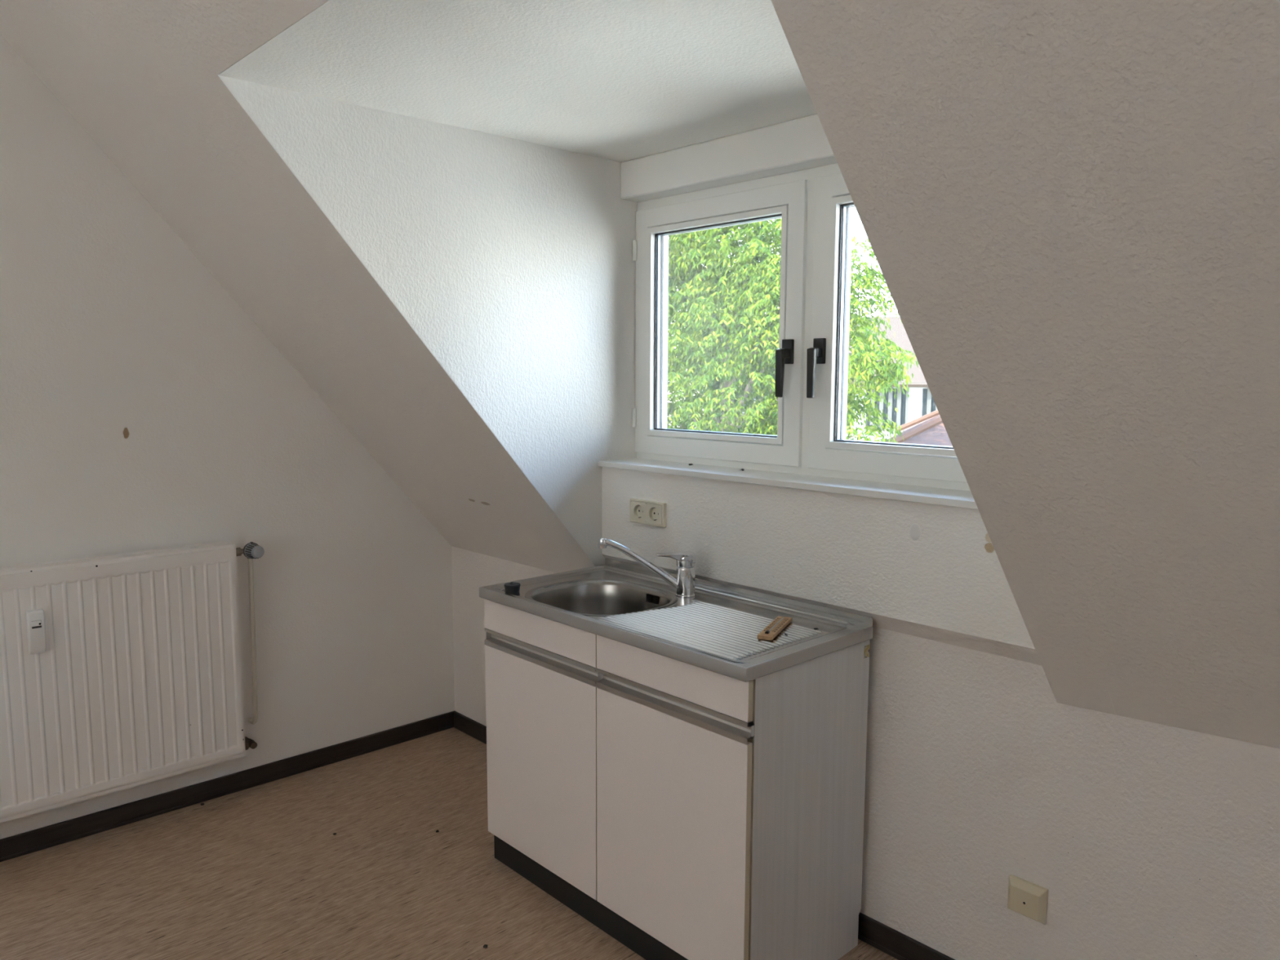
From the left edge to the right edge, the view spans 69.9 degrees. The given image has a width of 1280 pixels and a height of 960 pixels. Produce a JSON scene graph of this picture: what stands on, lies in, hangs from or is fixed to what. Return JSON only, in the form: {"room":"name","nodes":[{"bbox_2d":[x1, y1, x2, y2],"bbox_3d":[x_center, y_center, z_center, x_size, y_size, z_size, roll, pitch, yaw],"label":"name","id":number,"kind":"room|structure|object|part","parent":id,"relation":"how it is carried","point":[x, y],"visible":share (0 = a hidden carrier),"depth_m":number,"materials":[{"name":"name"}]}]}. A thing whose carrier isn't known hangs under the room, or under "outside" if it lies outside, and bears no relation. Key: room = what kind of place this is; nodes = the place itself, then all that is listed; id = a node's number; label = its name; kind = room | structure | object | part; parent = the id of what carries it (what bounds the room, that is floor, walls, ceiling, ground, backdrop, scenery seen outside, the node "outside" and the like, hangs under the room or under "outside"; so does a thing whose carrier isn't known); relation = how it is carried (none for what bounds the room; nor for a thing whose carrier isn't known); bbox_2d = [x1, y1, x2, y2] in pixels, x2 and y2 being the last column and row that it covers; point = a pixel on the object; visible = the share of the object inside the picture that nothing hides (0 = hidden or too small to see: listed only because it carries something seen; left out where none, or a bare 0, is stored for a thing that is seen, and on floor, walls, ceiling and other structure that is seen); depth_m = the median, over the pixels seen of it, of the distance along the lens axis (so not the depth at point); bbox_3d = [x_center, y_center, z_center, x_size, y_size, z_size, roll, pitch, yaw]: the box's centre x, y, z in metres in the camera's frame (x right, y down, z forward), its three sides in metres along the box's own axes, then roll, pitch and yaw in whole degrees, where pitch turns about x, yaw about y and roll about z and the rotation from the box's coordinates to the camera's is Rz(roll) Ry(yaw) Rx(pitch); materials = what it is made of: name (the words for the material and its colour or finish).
{"room":"attic kitchen","nodes":[
{"label":"attic kitchen","id":0,"kind":"room"},
{"bbox_2d":[0,33,454,839],"bbox_3d":[-2.319,-0.090,2.299,4.100,2.500,0.200,-6,9,-43],"label":"wall","id":1,"kind":"structure","parent":0,"point":[143,408],"depth_m":2.95,"materials":[{"name":"paint"}]},
{"bbox_2d":[0,541,264,822],"bbox_3d":[-1.741,0.608,2.689,1.269,0.722,0.121,-6,9,-44],"label":"radiator","id":2,"kind":"object","parent":1,"relation":"attached to","point":[137,680],"visible":0.99,"depth_m":2.79,"materials":[{"name":"white metal"}]},
{"bbox_2d":[25,608,46,654],"bbox_3d":[-1.728,0.436,2.623,0.042,0.127,0.028,-6,9,-43],"label":"meter","id":3,"kind":"object","parent":2,"relation":"attached to","point":[35,619],"visible":1,"depth_m":2.61,"materials":[{"name":"white plastic"}]},
{"bbox_2d":[0,711,456,862],"bbox_3d":[-2.249,1.129,2.358,4.100,0.064,0.017,-6,9,-43],"label":"baseboard","id":4,"kind":"structure","parent":1,"relation":"attached to","point":[46,837],"depth_m":3.09,"materials":[{"name":"plastic"}]},
{"bbox_2d":[218,75,668,565],"bbox_3d":[-0.464,-0.284,2.634,1.410,1.353,0.120,-6,9,-43],"label":"wall","id":5,"kind":"structure","parent":0,"point":[510,260],"depth_m":2.60,"materials":[{"name":"paint"}]},
{"bbox_2d":[0,727,897,959],"bbox_3d":[-0.649,1.459,0.676,4.500,0.200,5.100,-6,9,-43],"label":"floor","id":6,"kind":"structure","parent":0,"point":[261,872],"depth_m":2.58,"materials":[{"name":"laminate"}]},
{"bbox_2d":[484,599,870,959],"bbox_3d":[0.054,0.756,2.482,0.458,0.795,0.992,-6,9,-43],"label":"base cabinet","id":7,"kind":"object","parent":6,"relation":"on","point":[682,811],"visible":0.86,"depth_m":2.19,"materials":[{"name":"laminate"}]},
{"bbox_3d":[-0.273,0.473,2.483,0.024,0.048,0.494,-6,9,-43],"label":"handle rail","id":8,"kind":"part","parent":7,"relation":"part of","materials":[{"name":"silver metal"}]},
{"bbox_3d":[-0.276,0.780,2.516,0.016,0.570,0.496,-6,9,-43],"label":"door","id":9,"kind":"part","parent":7,"relation":"part of","materials":[{"name":"white laminate"}]},
{"bbox_3d":[0.064,0.823,2.156,0.016,0.570,0.492,-6,9,-43],"label":"door","id":10,"kind":"part","parent":7,"relation":"part of","materials":[{"name":"white laminate"}]},
{"bbox_3d":[0.067,0.515,2.123,0.024,0.048,0.492,-6,9,-43],"label":"handle rail","id":11,"kind":"part","parent":7,"relation":"part of","materials":[{"name":"silver metal"}]},
{"bbox_2d":[479,558,873,682],"bbox_3d":[0.052,0.398,2.430,0.472,0.180,0.996,-6,9,-43],"label":"sink","id":12,"kind":"object","parent":7,"relation":"in","point":[716,629],"visible":0.89,"depth_m":2.31,"materials":[{"name":"silver metal"}]},
{"bbox_2d":[501,582,520,593],"bbox_3d":[-0.362,0.300,2.584,0.049,0.028,0.057,-6,9,-43],"label":"plug","id":13,"kind":"object","parent":12,"relation":"on","point":[512,587],"visible":1,"depth_m":2.56,"materials":[{"name":"black rubber"}]},
{"bbox_2d":[524,578,677,615],"bbox_3d":[-0.108,0.397,2.546,0.356,0.154,0.411,-6,9,-43],"label":"basin","id":14,"kind":"object","parent":12,"relation":"in","point":[575,597],"depth_m":2.69,"materials":[{"name":"silver metal"}]},
{"bbox_2d":[598,537,696,596],"bbox_3d":[0.020,0.238,2.542,0.270,0.162,0.056,0,6,0],"label":"mixer tap","id":15,"kind":"object","parent":12,"relation":"on","point":[684,584],"visible":1,"depth_m":2.52,"materials":[{"name":"silver metal"}]},
{"bbox_3d":[0.005,0.232,2.533,0.221,0.146,0.022,0,6,-4],"label":"spout","id":16,"kind":"part","parent":15,"relation":"part of","materials":[{"name":"silver metal"}]},
{"bbox_3d":[0.099,0.214,2.538,0.110,0.028,0.051,0,6,-2],"label":"lever","id":17,"kind":"part","parent":15,"relation":"part of","materials":[{"name":"silver metal"}]},
{"bbox_2d":[756,616,791,640],"bbox_3d":[0.322,0.349,2.185,0.035,0.016,0.185,3,7,23],"label":"thermometer","id":18,"kind":"object","parent":12,"relation":"on","point":[779,624],"visible":1,"depth_m":2.17,"materials":[{"name":"brown wood"}]},
{"bbox_3d":[0.396,0.796,2.137,0.434,0.795,0.017,-6,9,-43],"label":"panel","id":19,"kind":"part","parent":7,"relation":"part of","materials":[{"name":"laminate"}]},
{"bbox_2d":[217,0,817,162],"bbox_3d":[0.067,-0.965,1.988,1.411,0.150,1.428,-6,9,-43],"label":"ceiling","id":20,"kind":"structure","parent":0,"point":[620,81],"depth_m":1.96,"materials":[{"name":"paint"}]},
{"bbox_2d":[0,0,1279,748],"bbox_3d":[0.341,-0.401,1.391,1.633,1.854,4.740,-6,9,-43],"label":"ceiling","id":21,"kind":"structure","parent":0,"point":[1068,211],"depth_m":1.33,"materials":[{"name":"paint"}]},
{"bbox_2d":[620,114,837,202],"bbox_3d":[0.504,-0.880,2.409,0.213,0.112,1.428,-6,9,-43],"label":"lintel","id":22,"kind":"object","parent":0,"point":[800,144],"visible":0.38,"depth_m":2.53,"materials":[{"name":"paint"}]},
{"bbox_2d":[451,466,1279,959],"bbox_3d":[0.908,0.629,2.048,0.239,1.150,5.100,-6,9,-43],"label":"wall","id":23,"kind":"structure","parent":0,"point":[1145,840],"depth_m":2.07,"materials":[{"name":"paint"}]},
{"bbox_2d":[630,497,666,527],"bbox_3d":[0.023,0.098,2.755,0.013,0.072,0.148,-6,9,-43],"label":"double socket","id":24,"kind":"object","parent":23,"relation":"attached to","point":[651,513],"visible":1,"depth_m":2.75,"materials":[{"name":"beige plastic"}]},
{"bbox_2d":[453,711,955,959],"bbox_3d":[0.846,1.176,2.044,0.017,0.064,4.688,-6,9,-43],"label":"baseboard","id":25,"kind":"structure","parent":23,"relation":"attached to","point":[874,933],"depth_m":2.29,"materials":[{"name":"plastic"}]},
{"bbox_2d":[598,163,977,509],"bbox_3d":[0.447,-0.405,2.411,0.245,0.832,1.428,-6,9,-43],"label":"window","id":26,"kind":"structure","parent":23,"relation":"in","point":[810,450],"depth_m":2.48,"materials":[{"name":"white plastic"}]},
{"bbox_3d":[0.238,-0.446,2.732,0.076,0.766,0.660,-6,9,-43],"label":"sash","id":27,"kind":"part","parent":26,"relation":"part of","materials":[{"name":"white plastic"}]},
{"bbox_3d":[0.391,-0.304,2.495,0.046,0.157,0.035,-6,9,-43],"label":"handle","id":28,"kind":"part","parent":26,"relation":"part of","materials":[{"name":"black plastic"}]},
{"bbox_3d":[0.431,0.002,2.444,0.205,0.017,1.428,-6,9,-43],"label":"sill","id":29,"kind":"part","parent":26,"relation":"part of","materials":[{"name":"white paint"}]},
{"bbox_3d":[0.462,-0.295,2.420,0.046,0.157,0.035,-6,9,-43],"label":"handle","id":30,"kind":"part","parent":26,"relation":"part of","materials":[{"name":"black plastic"}]},
{"bbox_3d":[0.714,-0.387,2.228,0.076,0.766,0.671,-6,9,-43],"label":"sash","id":31,"kind":"part","parent":26,"relation":"part of","materials":[{"name":"white plastic"}]},
{"bbox_2d":[909,523,920,540],"bbox_3d":[0.634,0.120,2.111,0.007,0.039,0.030,-6,9,-43],"label":"cap","id":32,"kind":"object","parent":23,"relation":"attached to","point":[914,530],"visible":1,"depth_m":2.11,"materials":[{"name":"white"}]},
{"bbox_2d":[1007,874,1048,924],"bbox_3d":[0.848,0.922,2.011,0.022,0.078,0.084,-6,9,-43],"label":"junction box","id":33,"kind":"object","parent":23,"relation":"attached to","point":[1028,899],"visible":1,"depth_m":2.00,"materials":[{"name":"beige plastic"}]},
{"label":"outside","id":34,"kind":"structure","parent":0,"visible":0},
{"bbox_3d":[25.435,2.399,42.439,89.400,0.300,140.000,-6,9,-43],"label":"ground","id":35,"kind":"structure","parent":34,"visible":0},
{"bbox_2d":[666,217,918,442],"bbox_3d":[0.647,0.562,12.585,4.681,10.107,6.825,-1,7,-7],"label":"broadleaf tree","id":36,"kind":"object","parent":35,"relation":"on","point":[712,308],"visible":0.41,"depth_m":10.70,"materials":[{"name":"green plant"}]},
{"bbox_2d":[702,316,937,441],"bbox_3d":[10.953,-2.171,38.996,15.800,9.450,9.800,2,7,15],"label":"building","id":37,"kind":"structure","parent":35,"relation":"on","point":[922,399],"depth_m":34.60,"materials":[{"name":"plaster"},{"name":"glass"},{"name":"clay roof tile"}]},
{"bbox_2d":[885,409,952,446],"bbox_3d":[6.836,1.827,13.990,6.099,7.120,4.499,2,7,19],"label":"house","id":38,"kind":"structure","parent":35,"relation":"on","point":[929,428],"depth_m":12.79,"materials":[{"name":"red tile"}]}
]}

